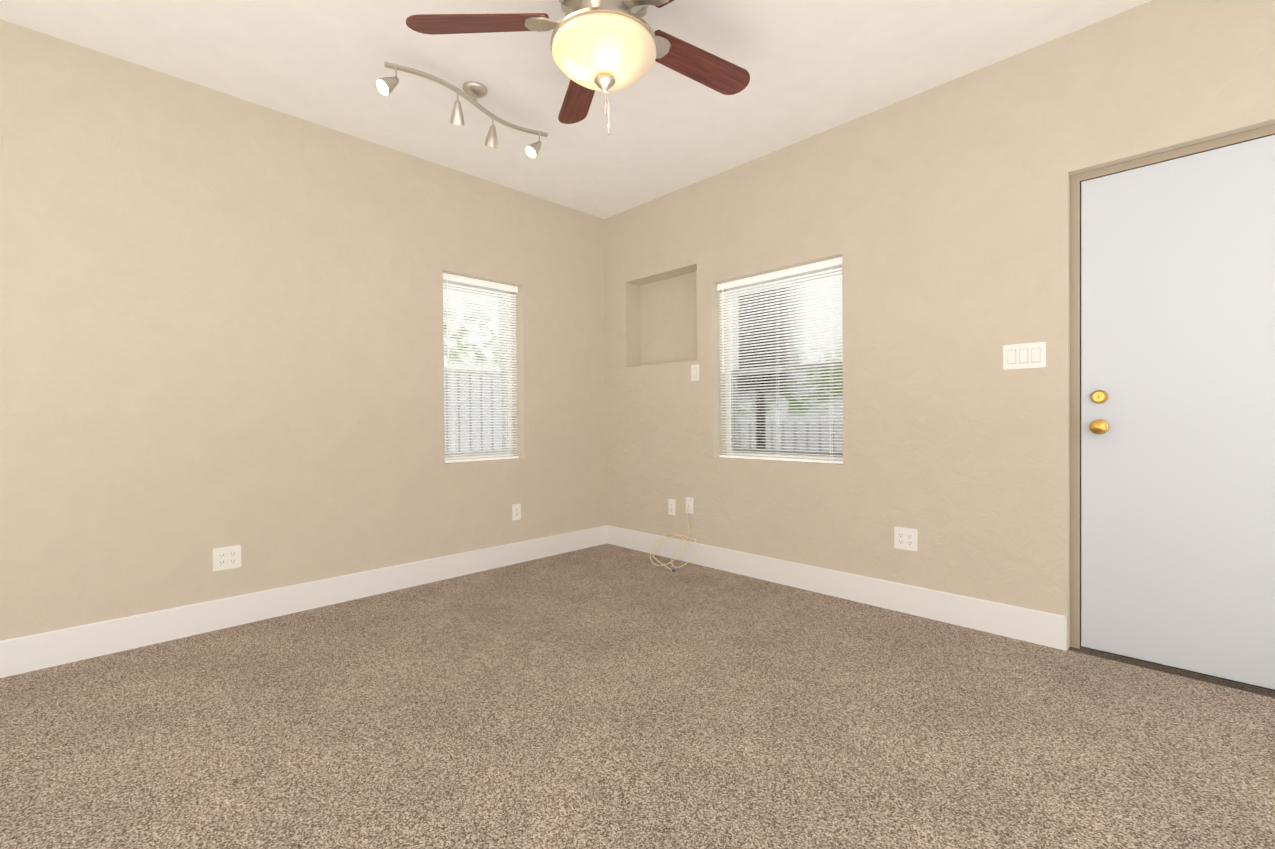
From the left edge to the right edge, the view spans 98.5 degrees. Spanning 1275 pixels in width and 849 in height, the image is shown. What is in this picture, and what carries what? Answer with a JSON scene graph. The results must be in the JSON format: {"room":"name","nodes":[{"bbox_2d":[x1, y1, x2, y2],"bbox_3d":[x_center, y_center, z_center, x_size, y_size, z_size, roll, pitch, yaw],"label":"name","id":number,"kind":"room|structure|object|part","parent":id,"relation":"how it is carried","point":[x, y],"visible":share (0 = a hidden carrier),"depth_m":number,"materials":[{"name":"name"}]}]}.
{"room":"empty living room","nodes":[
{"label":"empty living room","id":0,"kind":"room"},
{"bbox_2d":[0,19,606,640],"bbox_3d":[-1.897,-0.329,3.176,4.900,2.700,0.300,-1,1,-45],"label":"wall","id":1,"kind":"structure","parent":0,"point":[220,319],"depth_m":2.82,"materials":[{"name":"paint"}]},
{"bbox_2d":[213,545,241,570],"bbox_3d":[-2.078,0.677,2.782,0.116,0.115,0.008,-1,1,-45],"label":"double electrical outlet","id":2,"kind":"object","parent":1,"relation":"attached to","point":[226,558],"visible":1,"depth_m":2.78,"materials":[{"name":"white plastic"}]},
{"bbox_2d":[0,525,607,677],"bbox_3d":[-1.775,0.946,3.077,4.300,0.150,0.016,-1,1,-45],"label":"baseboard","id":3,"kind":"structure","parent":1,"relation":"attached to","point":[28,653],"depth_m":2.85,"materials":[{"name":"white wood"}]},
{"bbox_2d":[443,279,512,460],"bbox_3d":[-1.187,-0.379,3.943,0.610,1.270,0.070,-1,1,-45],"label":"window","id":4,"kind":"structure","parent":1,"relation":"in","point":[510,433],"depth_m":4.03,"materials":[{"name":"clear glass"}]},
{"bbox_2d":[444,371,506,455],"bbox_3d":[-1.168,-0.084,3.930,0.540,0.610,0.001,-1,1,-45],"label":"screen","id":5,"kind":"object","parent":4,"relation":"attached to","point":[469,405],"visible":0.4,"depth_m":3.92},
{"bbox_2d":[443,273,518,462],"bbox_3d":[-1.097,-0.379,3.852,0.598,1.263,0.044,-1,1,-45],"label":"window blind","id":6,"kind":"object","parent":4,"relation":"attached to","point":[461,279],"visible":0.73,"depth_m":3.85,"materials":[{"name":"white plastic"}]},
{"bbox_2d":[512,504,520,519],"bbox_3d":[-0.875,0.633,3.974,0.070,0.115,0.008,-1,1,-45],"label":"electrical outlet","id":7,"kind":"object","parent":1,"relation":"attached to","point":[516,511],"visible":1,"depth_m":3.97,"materials":[{"name":"white plastic"}]},
{"bbox_2d":[0,0,1151,218],"bbox_3d":[-0.237,-1.736,1.474,4.900,0.120,5.050,-1,1,-45],"label":"ceiling","id":8,"kind":"structure","parent":0,"point":[814,66],"depth_m":2.59,"materials":[{"name":"paint"}]},
{"bbox_2d":[376,62,547,157],"bbox_3d":[-0.844,-1.569,2.756,0.929,0.231,0.177,-1,1,-45],"label":"track spotlight","id":9,"kind":"object","parent":8,"relation":"attached to","point":[386,86],"visible":1,"depth_m":2.70,"materials":[{"name":"silver metal"}]},
{"bbox_2d":[406,0,749,134],"bbox_3d":[-0.077,-1.384,2.027,1.392,0.597,1.385,-1,1,-45],"label":"fan","id":10,"kind":"object","parent":8,"relation":"hanging from","point":[605,46],"visible":1,"depth_m":2.01,"materials":[{"name":"brown wood"}]},
{"bbox_3d":[-0.591,-1.491,2.041,0.535,0.006,0.144,0,14,1],"label":"blade","id":11,"kind":"part","parent":10,"relation":"part of","materials":[{"name":"brown wood"}]},
{"bbox_3d":[-0.258,-1.498,2.479,0.144,0.006,0.535,-14,5,-16],"label":"blade","id":12,"kind":"part","parent":10,"relation":"part of","materials":[{"name":"brown wood"}]},
{"bbox_3d":[-0.122,-1.335,2.033,0.384,0.108,0.384,-1,1,-45],"label":"bowl glass","id":13,"kind":"part","parent":10,"relation":"part of","materials":[{"name":"beige glass"}]},
{"bbox_3d":[0.249,-1.495,1.748,0.535,0.006,0.144,0,-12,37],"label":"blade","id":14,"kind":"part","parent":10,"relation":"part of","materials":[{"name":"brown wood"}]},
{"bbox_3d":[0.261,-1.501,2.298,0.535,0.006,0.144,-1,-12,-35],"label":"blade","id":15,"kind":"part","parent":10,"relation":"part of","materials":[{"name":"brown wood"}]},
{"bbox_2d":[0,544,1274,848],"bbox_3d":[-0.213,1.084,1.504,4.900,0.120,5.050,-1,1,-45],"label":"floor","id":16,"kind":"structure","parent":0,"point":[606,696],"depth_m":1.82,"materials":[{"name":"carpet"}]},
{"bbox_2d":[604,0,1274,697],"bbox_3d":[1.408,-0.357,3.108,0.300,2.700,4.450,-1,1,-45],"label":"wall","id":17,"kind":"structure","parent":0,"point":[936,218],"depth_m":2.81,"materials":[{"name":"paint"}]},
{"bbox_2d":[668,499,675,514],"bbox_3d":[0.255,0.612,4.072,0.008,0.115,0.070,-1,1,-45],"label":"electrical outlet","id":18,"kind":"object","parent":17,"relation":"attached to","point":[671,506],"visible":1,"depth_m":4.07,"materials":[{"name":"white plastic"}]},
{"bbox_2d":[686,497,693,513],"bbox_3d":[0.373,0.582,3.950,0.010,0.115,0.070,-1,1,-45],"label":"phone jack","id":19,"kind":"object","parent":17,"relation":"attached to","point":[690,501],"visible":0.96,"depth_m":3.94,"materials":[{"name":"white plastic"}]},
{"bbox_2d":[650,505,696,571],"bbox_3d":[0.241,0.789,3.897,0.258,0.412,0.356,-1,1,-45],"label":"phone cord","id":20,"kind":"object","parent":19,"relation":"attached to","point":[673,570],"visible":0.94,"depth_m":3.92,"materials":[{"name":"beige plastic"}]},
{"bbox_2d":[691,364,698,380],"bbox_3d":[0.407,-0.367,3.897,0.011,0.115,0.070,-1,1,-45],"label":"light switch","id":21,"kind":"object","parent":17,"relation":"attached to","point":[694,372],"visible":1,"depth_m":3.89,"materials":[{"name":"white plastic"}]},
{"bbox_2d":[725,264,842,460],"bbox_3d":[0.982,-0.374,3.601,0.070,1.210,0.930,-1,1,-45],"label":"window","id":22,"kind":"structure","parent":17,"relation":"in","point":[777,454],"depth_m":3.64,"materials":[{"name":"clear glass"}]},
{"bbox_2d":[717,257,842,463],"bbox_3d":[0.892,-0.373,3.511,0.044,1.203,0.918,-1,1,-45],"label":"window blind","id":23,"kind":"object","parent":22,"relation":"attached to","point":[794,270],"visible":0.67,"depth_m":3.48,"materials":[{"name":"white plastic"}]},
{"bbox_2d":[731,362,842,456],"bbox_3d":[0.969,-0.094,3.588,0.001,0.580,0.860,-1,1,-45],"label":"screen","id":24,"kind":"object","parent":22,"relation":"attached to","point":[788,408],"visible":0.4,"depth_m":3.57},
{"bbox_2d":[607,525,1066,650],"bbox_3d":[0.822,0.918,3.500,0.016,0.150,3.040,-1,1,-45],"label":"baseboard","id":25,"kind":"structure","parent":17,"relation":"attached to","point":[1029,625],"depth_m":3.01,"materials":[{"name":"white wood"}]},
{"bbox_2d":[894,527,917,550],"bbox_3d":[1.416,0.605,2.900,0.008,0.115,0.116,-1,1,-45],"label":"double electrical outlet","id":26,"kind":"object","parent":17,"relation":"attached to","point":[905,538],"visible":1,"depth_m":2.90,"materials":[{"name":"white plastic"}]},
{"bbox_2d":[1003,342,1045,369],"bbox_3d":[1.773,-0.314,2.520,0.011,0.115,0.162,-1,1,-45],"label":"light switch","id":27,"kind":"object","parent":17,"relation":"attached to","point":[1024,356],"visible":1,"depth_m":2.52,"materials":[{"name":"white plastic"}]},
{"bbox_2d":[1070,124,1274,689],"bbox_3d":[2.339,-0.055,2.156,0.307,2.099,0.993,-1,1,-45],"label":"door","id":28,"kind":"structure","parent":17,"relation":"in","point":[1178,456],"depth_m":2.21,"materials":[{"name":"white paint"}]},
{"bbox_3d":[1.990,-0.119,2.368,0.026,0.060,0.060,-1,1,-45],"label":"door frame deadbolt","id":29,"kind":"part","parent":28,"relation":"part of","materials":[{"name":"gold metal"}]},
{"bbox_3d":[1.976,0.011,2.354,0.069,0.066,0.066,-1,1,-45],"label":"knob","id":30,"kind":"part","parent":28,"relation":"part of","materials":[{"name":"gold metal"}]},
{"bbox_2d":[1081,646,1274,690],"bbox_3d":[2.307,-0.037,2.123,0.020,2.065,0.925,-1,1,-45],"label":"threshold","id":31,"kind":"object","parent":17,"relation":"attached to","point":[1181,669],"visible":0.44,"depth_m":2.23,"materials":[{"name":"black"}]},
{"label":"outside","id":32,"kind":"structure","parent":0,"visible":0},
{"bbox_2d":[443,290,501,451],"bbox_3d":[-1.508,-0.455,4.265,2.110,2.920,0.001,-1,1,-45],"label":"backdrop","id":33,"kind":"structure","parent":32,"point":[476,445],"depth_m":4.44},
{"bbox_2d":[738,276,842,451],"bbox_3d":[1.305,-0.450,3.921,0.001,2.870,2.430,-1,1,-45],"label":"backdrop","id":34,"kind":"structure","parent":32,"point":[776,437],"depth_m":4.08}
]}

